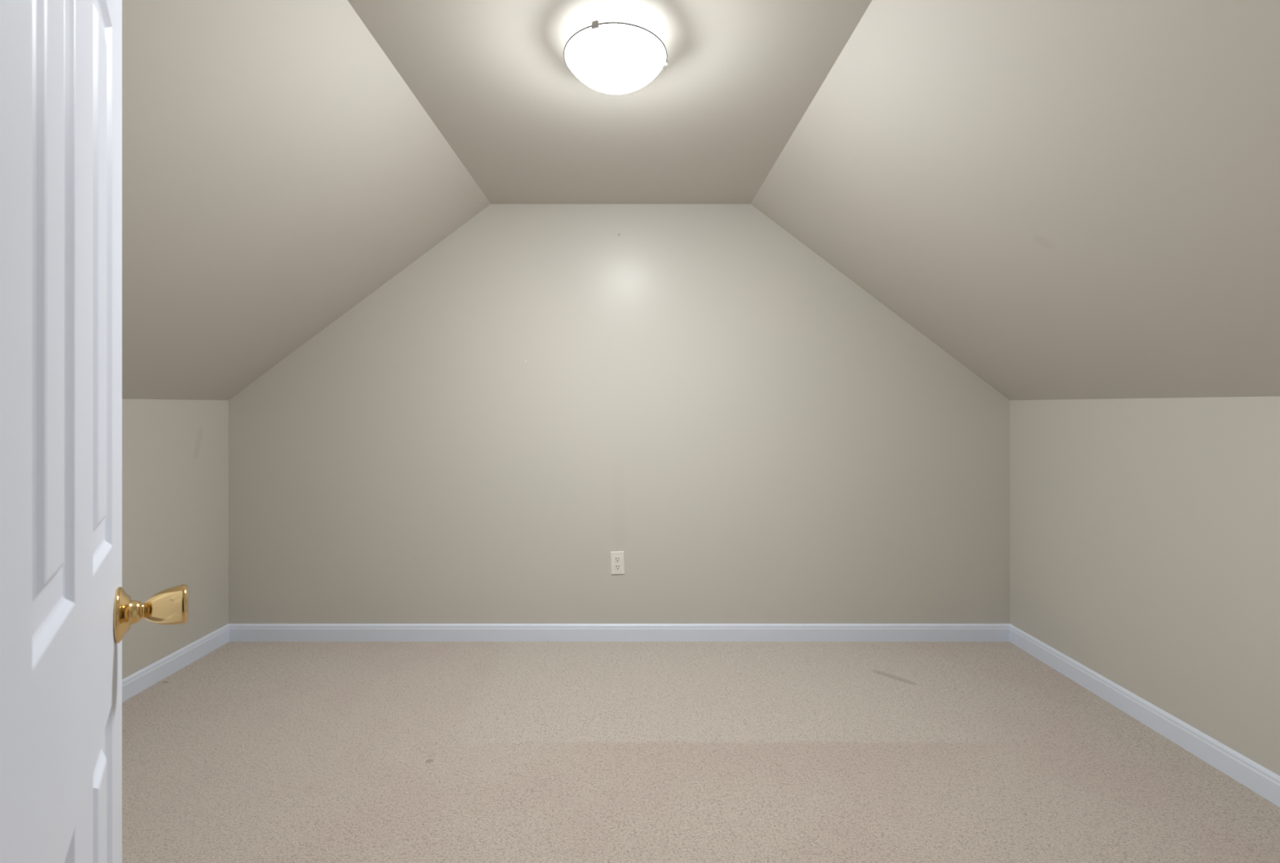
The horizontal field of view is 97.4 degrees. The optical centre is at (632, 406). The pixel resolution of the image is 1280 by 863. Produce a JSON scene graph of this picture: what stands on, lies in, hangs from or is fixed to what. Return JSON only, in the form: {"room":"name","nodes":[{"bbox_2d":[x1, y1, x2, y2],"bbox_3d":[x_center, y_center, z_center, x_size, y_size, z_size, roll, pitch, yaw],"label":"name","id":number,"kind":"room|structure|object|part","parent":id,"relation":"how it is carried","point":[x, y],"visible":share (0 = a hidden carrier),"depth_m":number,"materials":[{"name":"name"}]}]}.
{"room":"attic room","nodes":[
{"label":"attic room","id":0,"kind":"room"},
{"bbox_2d":[121,399,228,679],"bbox_3d":[-2.077,0.567,1.506,0.100,1.191,2.570,0,0,1],"label":"wall","id":1,"kind":"structure","parent":0,"point":[175,452],"depth_m":2.47,"materials":[{"name":"beige paint"}]},
{"bbox_2d":[121,623,229,702],"bbox_3d":[-2.021,1.121,1.506,0.012,0.084,2.568,0,0,1],"label":"baseboard","id":2,"kind":"structure","parent":1,"relation":"attached to","point":[145,677],"depth_m":2.44,"materials":[{"name":"white wood"}]},
{"bbox_2d":[121,0,490,399],"bbox_3d":[-1.406,-0.556,1.506,1.408,1.054,2.568,0,0,0],"label":"ceiling","id":3,"kind":"structure","parent":0,"point":[279,169],"depth_m":1.77,"materials":[{"name":"beige paint"}]},
{"bbox_2d":[347,0,871,204],"bbox_3d":[-0.054,-1.053,1.506,1.304,0.100,2.568,0,0,0],"label":"ceiling","id":4,"kind":"structure","parent":0,"point":[494,77],"depth_m":1.78,"materials":[{"name":"beige paint"}]},
{"bbox_2d":[563,20,667,93],"bbox_3d":[-0.045,-0.938,1.530,0.284,0.130,0.281,0,0,0],"label":"ceiling lamp","id":5,"kind":"object","parent":4,"relation":"attached to","point":[612,57],"visible":1,"depth_m":1.46,"materials":[{"name":"white glass"}]},
{"bbox_2d":[228,204,1009,623],"bbox_3d":[-0.066,0.030,2.840,4.077,2.265,0.100,0,0,0],"label":"wall","id":6,"kind":"structure","parent":0,"point":[695,393],"depth_m":2.79,"materials":[{"name":"beige paint"}]},
{"bbox_2d":[610,551,625,574],"bbox_3d":[-0.074,0.777,2.786,0.073,0.115,0.008,0,0,0],"label":"wall outlet","id":7,"kind":"object","parent":6,"relation":"attached to","point":[617,557],"visible":1,"depth_m":2.79,"materials":[{"name":"beige plastic"}]},
{"bbox_2d":[613,564,621,569],"bbox_3d":[-0.073,0.796,2.784,0.034,0.029,0.002,0,0,0],"label":"receptacle","id":8,"kind":"object","parent":7,"relation":"attached to","point":[616,566],"depth_m":2.78,"materials":[{"name":"beige plastic"}]},
{"bbox_2d":[613,555,621,561],"bbox_3d":[-0.074,0.757,2.784,0.034,0.029,0.002,0,0,0],"label":"receptacle","id":9,"kind":"object","parent":7,"relation":"attached to","point":[616,558],"depth_m":2.78,"materials":[{"name":"beige plastic"}]},
{"bbox_2d":[228,623,1009,641],"bbox_3d":[-0.066,1.121,2.784,3.877,0.084,0.012,0,0,0],"label":"baseboard","id":10,"kind":"structure","parent":6,"relation":"attached to","point":[237,632],"depth_m":2.78,"materials":[{"name":"white wood"}]},
{"bbox_2d":[121,641,1279,862],"bbox_3d":[-0.050,1.212,0.570,4.700,0.100,4.640,0,0,0],"label":"floor","id":11,"kind":"structure","parent":0,"point":[247,752],"depth_m":1.82,"materials":[{"name":"beige carpet"}]},
{"bbox_2d":[751,0,1279,399],"bbox_3d":[1.276,-0.556,1.506,1.381,1.054,2.568,0,0,0],"label":"ceiling","id":12,"kind":"structure","parent":0,"point":[1068,199],"depth_m":1.54,"materials":[{"name":"beige paint"}]},
{"bbox_2d":[1009,395,1279,775],"bbox_3d":[1.940,0.567,1.506,0.100,1.191,2.570,0,0,-1],"label":"wall","id":13,"kind":"structure","parent":0,"point":[1144,533],"depth_m":2.00,"materials":[{"name":"beige paint"}]},
{"bbox_2d":[1008,623,1279,807],"bbox_3d":[1.883,1.121,1.506,0.012,0.084,2.568,0,0,-1],"label":"baseboard","id":14,"kind":"structure","parent":13,"relation":"attached to","point":[1257,778],"depth_m":1.99,"materials":[{"name":"white wood"}]},
{"bbox_3d":[-0.072,0.030,0.161,4.156,2.265,0.122,0,0,0],"label":"wall","id":15,"kind":"structure","parent":0,"visible":0},
{"bbox_2d":[0,0,188,862],"bbox_3d":[-0.503,0.139,0.487,0.176,2.023,0.655,0,0,-37],"label":"door","id":16,"kind":"structure","parent":15,"relation":"in","point":[66,613],"depth_m":0.44,"materials":[{"name":"white paint"}]},
{"bbox_3d":[-0.442,-0.144,0.408,0.034,0.562,0.089,0,0,-37],"label":"panel","id":17,"kind":"part","parent":16,"relation":"part of","materials":[{"name":"white paint"}]},
{"bbox_3d":[-0.505,0.139,0.490,0.035,2.023,0.645,0,0,-37],"label":"frame","id":18,"kind":"part","parent":16,"relation":"part of","materials":[{"name":"white paint"}]},
{"bbox_3d":[-0.594,-0.144,0.606,0.034,0.562,0.089,0,0,-37],"label":"panel","id":19,"kind":"part","parent":16,"relation":"part of","materials":[{"name":"white paint"}]},
{"bbox_3d":[-0.594,0.642,0.606,0.034,0.506,0.089,0,0,-37],"label":"panel","id":20,"kind":"part","parent":16,"relation":"part of","materials":[{"name":"white paint"}]},
{"bbox_3d":[-0.612,0.264,0.739,0.045,0.051,0.051,0,0,-37],"label":"knob","id":21,"kind":"part","parent":16,"relation":"part of","materials":[{"name":"gold metal"}]}
]}

